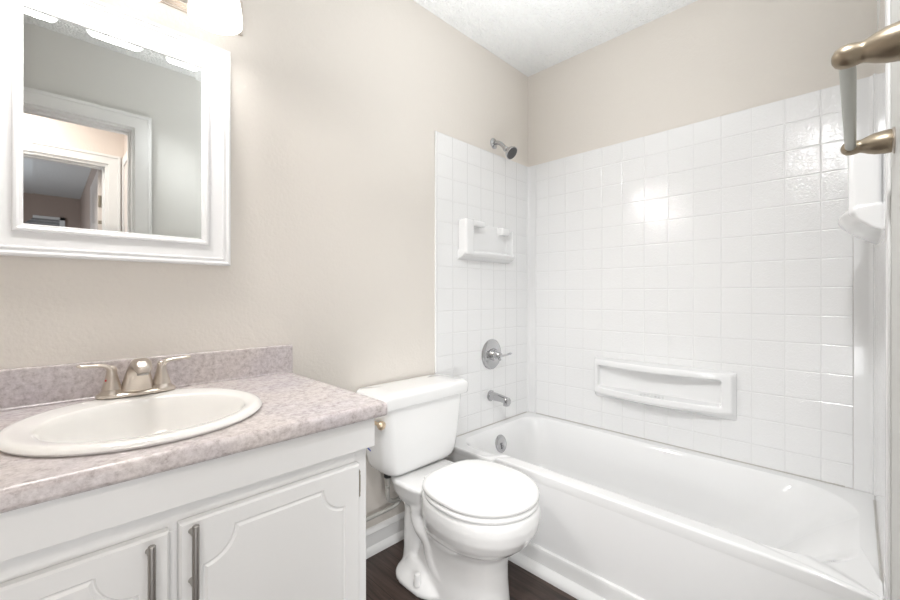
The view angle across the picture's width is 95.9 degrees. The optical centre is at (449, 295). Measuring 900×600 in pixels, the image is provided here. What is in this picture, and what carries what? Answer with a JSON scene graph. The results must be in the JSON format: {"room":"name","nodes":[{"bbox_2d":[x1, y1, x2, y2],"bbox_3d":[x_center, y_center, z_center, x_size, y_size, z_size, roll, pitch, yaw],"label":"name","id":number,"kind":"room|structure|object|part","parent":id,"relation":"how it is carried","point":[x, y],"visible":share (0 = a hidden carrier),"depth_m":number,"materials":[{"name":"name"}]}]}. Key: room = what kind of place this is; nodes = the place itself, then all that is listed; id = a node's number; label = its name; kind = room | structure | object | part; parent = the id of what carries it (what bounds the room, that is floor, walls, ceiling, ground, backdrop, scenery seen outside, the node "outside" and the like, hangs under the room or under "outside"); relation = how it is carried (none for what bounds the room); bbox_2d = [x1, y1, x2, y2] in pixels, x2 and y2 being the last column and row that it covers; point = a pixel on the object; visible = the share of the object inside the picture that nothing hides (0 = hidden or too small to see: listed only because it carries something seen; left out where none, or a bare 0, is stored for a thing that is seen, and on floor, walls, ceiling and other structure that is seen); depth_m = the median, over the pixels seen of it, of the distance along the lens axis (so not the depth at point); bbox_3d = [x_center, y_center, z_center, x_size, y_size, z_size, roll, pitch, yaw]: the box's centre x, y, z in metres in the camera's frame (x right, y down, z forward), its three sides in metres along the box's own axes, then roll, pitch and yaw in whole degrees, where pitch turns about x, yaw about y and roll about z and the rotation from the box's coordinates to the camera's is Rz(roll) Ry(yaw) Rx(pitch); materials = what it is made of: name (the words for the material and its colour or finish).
{"room":"bathroom","nodes":[
{"label":"bathroom","id":0,"kind":"room"},
{"bbox_2d":[0,0,527,528],"bbox_3d":[-0.532,-0.143,1.642,3.070,2.497,0.120,0,0,-45],"label":"wall","id":1,"kind":"structure","parent":0,"point":[338,107],"depth_m":1.58,"materials":[{"name":"white paint"}]},
{"bbox_2d":[0,0,230,265],"bbox_3d":[-0.923,-0.450,1.146,0.552,0.703,0.026,0,0,-45],"label":"wall mirror","id":2,"kind":"object","parent":1,"relation":"attached to","point":[115,123],"visible":1,"depth_m":1.13,"materials":[{"name":"white paint"}]},
{"bbox_2d":[23,7,200,238],"bbox_3d":[-0.925,-0.450,1.148,0.396,0.547,0.001,0,0,-45],"label":"mirror glass","id":3,"kind":"object","parent":2,"relation":"attached to","point":[112,118],"depth_m":1.12,"materials":[{"name":"silver mirror"}]},
{"bbox_2d":[0,344,292,411],"bbox_3d":[-0.919,0.240,1.154,0.953,0.120,0.020,0,0,-45],"label":"backsplash","id":4,"kind":"structure","parent":1,"relation":"attached to","point":[35,386],"depth_m":1.14,"materials":[{"name":"laminate"}]},
{"bbox_2d":[135,0,242,35],"bbox_3d":[-0.854,-0.900,1.077,0.636,0.190,0.222,0,0,-45],"label":"vanity light","id":5,"kind":"object","parent":1,"relation":"attached to","point":[222,17],"visible":1,"depth_m":1.23,"materials":[{"name":"white glass"}]},
{"bbox_3d":[-0.825,-0.867,1.049,0.140,0.123,0.140,0,0,-45],"label":"lamp shade","id":6,"kind":"part","parent":5,"relation":"part of","materials":[{"name":"white glass"}]},
{"bbox_3d":[-0.685,-0.867,1.189,0.140,0.123,0.140,0,0,-45],"label":"lamp shade","id":7,"kind":"part","parent":5,"relation":"part of","materials":[{"name":"white glass"}]},
{"bbox_3d":[-0.685,-0.880,1.189,0.056,0.086,0.056,0,0,-45],"label":"bulb","id":8,"kind":"part","parent":5,"relation":"part of","materials":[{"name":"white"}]},
{"bbox_2d":[366,511,404,558],"bbox_3d":[-0.318,1.051,1.753,0.790,0.108,0.026,0,0,-45],"label":"baseboard","id":9,"kind":"structure","parent":1,"relation":"attached to","point":[385,534],"depth_m":1.78,"materials":[{"name":"white paint"}]},
{"bbox_2d":[490,138,516,159],"bbox_3d":[0.308,-0.833,2.288,0.075,0.146,0.152,0,0,-45],"label":"shower","id":10,"kind":"object","parent":1,"relation":"attached to","point":[510,152],"visible":1,"depth_m":2.27,"materials":[{"name":"silver metal"}]},
{"bbox_3d":[0.286,-0.852,2.306,0.024,0.070,0.090,0,0,-45],"label":"arm","id":11,"kind":"part","parent":10,"relation":"part of","materials":[{"name":"silver metal"}]},
{"bbox_2d":[366,539,577,599],"bbox_3d":[0.053,1.130,1.057,3.070,0.050,1.780,0,0,-45],"label":"floor","id":12,"kind":"structure","parent":0,"point":[382,583],"depth_m":1.56,"materials":[{"name":"wood"}]},
{"bbox_2d":[0,418,374,599],"bbox_3d":[-0.710,0.711,0.934,0.901,0.788,0.626,0,0,-45],"label":"vanity cabinet","id":13,"kind":"object","parent":12,"relation":"on","point":[285,520],"visible":0.94,"depth_m":0.80,"materials":[{"name":"white paint"}]},
{"bbox_3d":[-0.654,0.730,0.610,0.387,0.600,0.018,0,0,-45],"label":"door","id":14,"kind":"part","parent":13,"relation":"part of","materials":[{"name":"white paint"}]},
{"bbox_3d":[-0.521,0.498,0.706,0.012,0.137,0.036,0,0,-45],"label":"handle","id":15,"kind":"part","parent":13,"relation":"part of","materials":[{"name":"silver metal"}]},
{"bbox_2d":[0,344,386,512],"bbox_3d":[-0.711,0.248,0.947,0.953,0.136,0.608,0,0,-45],"label":"countertop","id":16,"kind":"structure","parent":13,"relation":"on","point":[293,406],"depth_m":0.99,"materials":[{"name":"laminate"}]},
{"bbox_2d":[0,388,261,456],"bbox_3d":[-0.697,0.357,0.936,0.477,0.184,0.477,0,0,-45],"label":"sink","id":17,"kind":"object","parent":16,"relation":"in","point":[93,427],"visible":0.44,"depth_m":0.96,"materials":[{"name":"white ceramic"}]},
{"bbox_2d":[76,355,190,399],"bbox_3d":[-0.815,0.213,1.066,0.244,0.102,0.134,0,0,-45],"label":"faucet","id":18,"kind":"object","parent":16,"relation":"on","point":[137,380],"visible":1,"depth_m":1.06,"materials":[{"name":"silver metal"}]},
{"bbox_3d":[-0.894,0.214,1.041,0.096,0.084,0.055,0,0,-45],"label":"handle","id":19,"kind":"part","parent":18,"relation":"part of","materials":[{"name":"silver metal"}]},
{"bbox_3d":[-0.842,0.258,1.093,0.172,0.012,0.058,0,0,-45],"label":"plate","id":20,"kind":"part","parent":18,"relation":"part of","materials":[{"name":"silver metal"}]},
{"bbox_3d":[-0.812,0.209,1.064,0.074,0.095,0.127,0,0,-45],"label":"spout","id":21,"kind":"part","parent":18,"relation":"part of","materials":[{"name":"silver metal"}]},
{"bbox_3d":[-0.789,0.214,1.146,0.096,0.084,0.055,0,0,-45],"label":"handle","id":22,"kind":"part","parent":18,"relation":"part of","materials":[{"name":"silver metal"}]},
{"bbox_3d":[-0.474,0.489,0.752,0.012,0.137,0.036,0,0,-45],"label":"handle","id":23,"kind":"part","parent":13,"relation":"part of","materials":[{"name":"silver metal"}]},
{"bbox_3d":[-0.370,0.728,0.894,0.387,0.605,0.018,0,0,-45],"label":"door","id":24,"kind":"part","parent":13,"relation":"part of","materials":[{"name":"white paint"}]},
{"bbox_2d":[356,374,540,599],"bbox_3d":[0.025,0.745,1.594,0.501,0.720,0.713,0,0,-45],"label":"toilet","id":25,"kind":"object","parent":12,"relation":"on","point":[464,520],"visible":0.97,"depth_m":1.50,"materials":[{"name":"white ceramic"}]},
{"bbox_3d":[-0.297,0.497,1.587,0.036,0.034,0.133,0,0,-45],"label":"flush lever","id":26,"kind":"part","parent":25,"relation":"part of","materials":[{"name":"gold metal"}]},
{"bbox_2d":[366,474,401,521],"bbox_3d":[-0.342,0.844,1.649,0.354,0.232,0.093,0,0,-34],"label":"pipe","id":27,"kind":"object","parent":25,"relation":"attached to","point":[397,500],"visible":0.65,"depth_m":1.69,"materials":[{"name":"grey plastic"}]},
{"bbox_3d":[-0.152,0.414,1.771,0.500,0.058,0.213,0,0,-45],"label":"tank lid","id":28,"kind":"part","parent":25,"relation":"part of","materials":[{"name":"white ceramic"}]},
{"bbox_3d":[-0.158,0.585,1.777,0.450,0.290,0.193,0,0,-45],"label":"tank","id":29,"kind":"part","parent":25,"relation":"part of","materials":[{"name":"white ceramic"}]},
{"bbox_3d":[0.040,0.917,1.558,0.368,0.376,0.639,0,0,-45],"label":"bowl","id":30,"kind":"part","parent":25,"relation":"part of","materials":[{"name":"white ceramic"}]},
{"bbox_3d":[0.118,0.693,1.480,0.380,0.028,0.415,0,0,-45],"label":"seat lid","id":31,"kind":"part","parent":25,"relation":"part of","materials":[{"name":"white plastic"}]},
{"bbox_3d":[0.123,0.719,1.475,0.378,0.020,0.401,0,0,-45],"label":"seat","id":32,"kind":"part","parent":25,"relation":"part of","materials":[{"name":"white plastic"}]},
{"bbox_2d":[443,411,883,599],"bbox_3d":[0.756,0.911,1.761,0.789,0.386,1.521,0,0,-45],"label":"bathtub","id":33,"kind":"object","parent":12,"relation":"on","point":[654,520],"visible":0.92,"depth_m":1.51,"materials":[{"name":"white ceramic"}]},
{"bbox_3d":[0.279,0.818,2.243,0.094,0.094,0.035,0,0,-45],"label":"overflow plate","id":34,"kind":"part","parent":33,"relation":"part of","materials":[{"name":"silver metal"}]},
{"bbox_2d":[508,542,644,599],"bbox_3d":[0.492,1.058,1.479,0.044,0.095,1.504,0,0,-45],"label":"trim","id":35,"kind":"structure","parent":33,"relation":"attached to","point":[576,581],"depth_m":1.53,"materials":[{"name":"white paint"}]},
{"bbox_2d":[435,0,885,599],"bbox_3d":[0.752,-0.041,1.757,0.812,1.549,1.532,0,0,-45],"label":"tub surround","id":36,"kind":"object","parent":33,"relation":"on","point":[715,286],"visible":0.99,"depth_m":1.90,"materials":[{"name":"tile"}]},
{"bbox_3d":[0.207,-0.041,2.291,0.788,1.549,0.007,0,0,-45],"label":"wall panel","id":37,"kind":"part","parent":36,"relation":"part of","materials":[{"name":"tile"}]},
{"bbox_2d":[457,218,514,263],"bbox_3d":[0.215,-0.294,2.247,0.436,0.211,0.068,0,0,-45],"label":"soap shelf","id":38,"kind":"object","parent":36,"relation":"attached to","point":[479,241],"depth_m":2.24,"materials":[{"name":"white plastic"}]},
{"bbox_2d":[481,339,511,368],"bbox_3d":[0.267,0.334,2.287,0.180,0.172,0.081,0,0,-45],"label":"shower valve","id":39,"kind":"object","parent":36,"relation":"attached to","point":[491,355],"visible":1,"depth_m":2.28,"materials":[{"name":"silver metal"}]},
{"bbox_3d":[0.288,0.334,2.302,0.130,0.072,0.071,0,0,-45],"label":"handle","id":40,"kind":"part","parent":39,"relation":"part of","materials":[{"name":"silver metal"}]},
{"bbox_2d":[487,390,510,406],"bbox_3d":[0.276,0.573,2.262,0.062,0.071,0.130,0,0,-45],"label":"tub spout","id":41,"kind":"object","parent":36,"relation":"attached to","point":[491,395],"visible":1,"depth_m":2.25,"materials":[{"name":"silver metal"}]},
{"bbox_3d":[0.509,-0.040,2.553,0.028,1.548,0.061,0,0,-45],"label":"corner moulding","id":42,"kind":"part","parent":36,"relation":"part of","materials":[{"name":"white plastic"}]},
{"bbox_2d":[594,357,736,420],"bbox_3d":[1.011,0.449,2.002,0.088,0.220,0.654,0,0,-45],"label":"shelf","id":43,"kind":"object","parent":36,"relation":"attached to","point":[701,391],"depth_m":1.96,"materials":[{"name":"white ceramic"}]},
{"bbox_3d":[1.036,-0.041,2.042,0.007,1.549,1.406,0,0,-45],"label":"wall panel","id":44,"kind":"part","parent":36,"relation":"part of","materials":[{"name":"tile"}]},
{"bbox_2d":[837,153,881,244],"bbox_3d":[1.234,-0.284,1.228,0.436,0.232,0.090,0,0,-45],"label":"soap shelf","id":45,"kind":"object","parent":36,"relation":"attached to","point":[862,220],"depth_m":1.07,"materials":[{"name":"white ceramic"}]},
{"bbox_3d":[1.548,-0.040,1.514,0.028,1.548,0.061,0,0,-45],"label":"corner moulding","id":46,"kind":"part","parent":36,"relation":"part of","materials":[{"name":"white plastic"}]},
{"bbox_3d":[1.287,-0.041,1.214,0.782,1.549,0.007,0,0,-45],"label":"wall panel","id":47,"kind":"part","parent":36,"relation":"part of","materials":[{"name":"tile"}]},
{"bbox_2d":[413,0,696,76],"bbox_3d":[0.053,-1.417,1.057,3.070,0.050,1.780,0,0,-45],"label":"ceiling","id":48,"kind":"structure","parent":0,"point":[531,36],"depth_m":2.07,"materials":[{"name":"white paint"}]},
{"bbox_2d":[528,0,876,497],"bbox_3d":[1.081,-0.143,2.087,0.120,2.497,1.532,0,0,-45],"label":"wall","id":49,"kind":"structure","parent":0,"point":[701,60],"depth_m":1.94,"materials":[{"name":"white paint"}]},
{"bbox_2d":[877,0,899,599],"bbox_3d":[0.629,-0.143,0.467,3.050,2.497,0.120,0,0,-45],"label":"wall","id":50,"kind":"structure","parent":0,"point":[895,4],"depth_m":0.80,"materials":[{"name":"white paint"}]},
{"bbox_2d":[831,21,899,155],"bbox_3d":[0.696,-0.310,0.674,0.514,0.051,0.078,0,0,-45],"label":"towel bar","id":51,"kind":"object","parent":50,"relation":"attached to","point":[883,46],"visible":1,"depth_m":0.56,"materials":[{"name":"silver metal"}]},
{"bbox_3d":[0.532,-0.310,0.511,0.046,0.046,0.076,0,0,-45],"label":"post","id":52,"kind":"part","parent":51,"relation":"part of","materials":[{"name":"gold metal"}]},
{"bbox_3d":[0.859,-0.310,0.838,0.046,0.046,0.076,0,0,-45],"label":"post","id":53,"kind":"part","parent":51,"relation":"part of","materials":[{"name":"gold metal"}]},
{"bbox_2d":[886,0,890,599],"bbox_3d":[0.990,-0.143,0.917,0.046,2.497,0.006,0,0,-45],"label":"trim","id":54,"kind":"structure","parent":50,"relation":"attached to","point":[888,2],"depth_m":0.90,"materials":[{"name":"white paint"}]}
]}

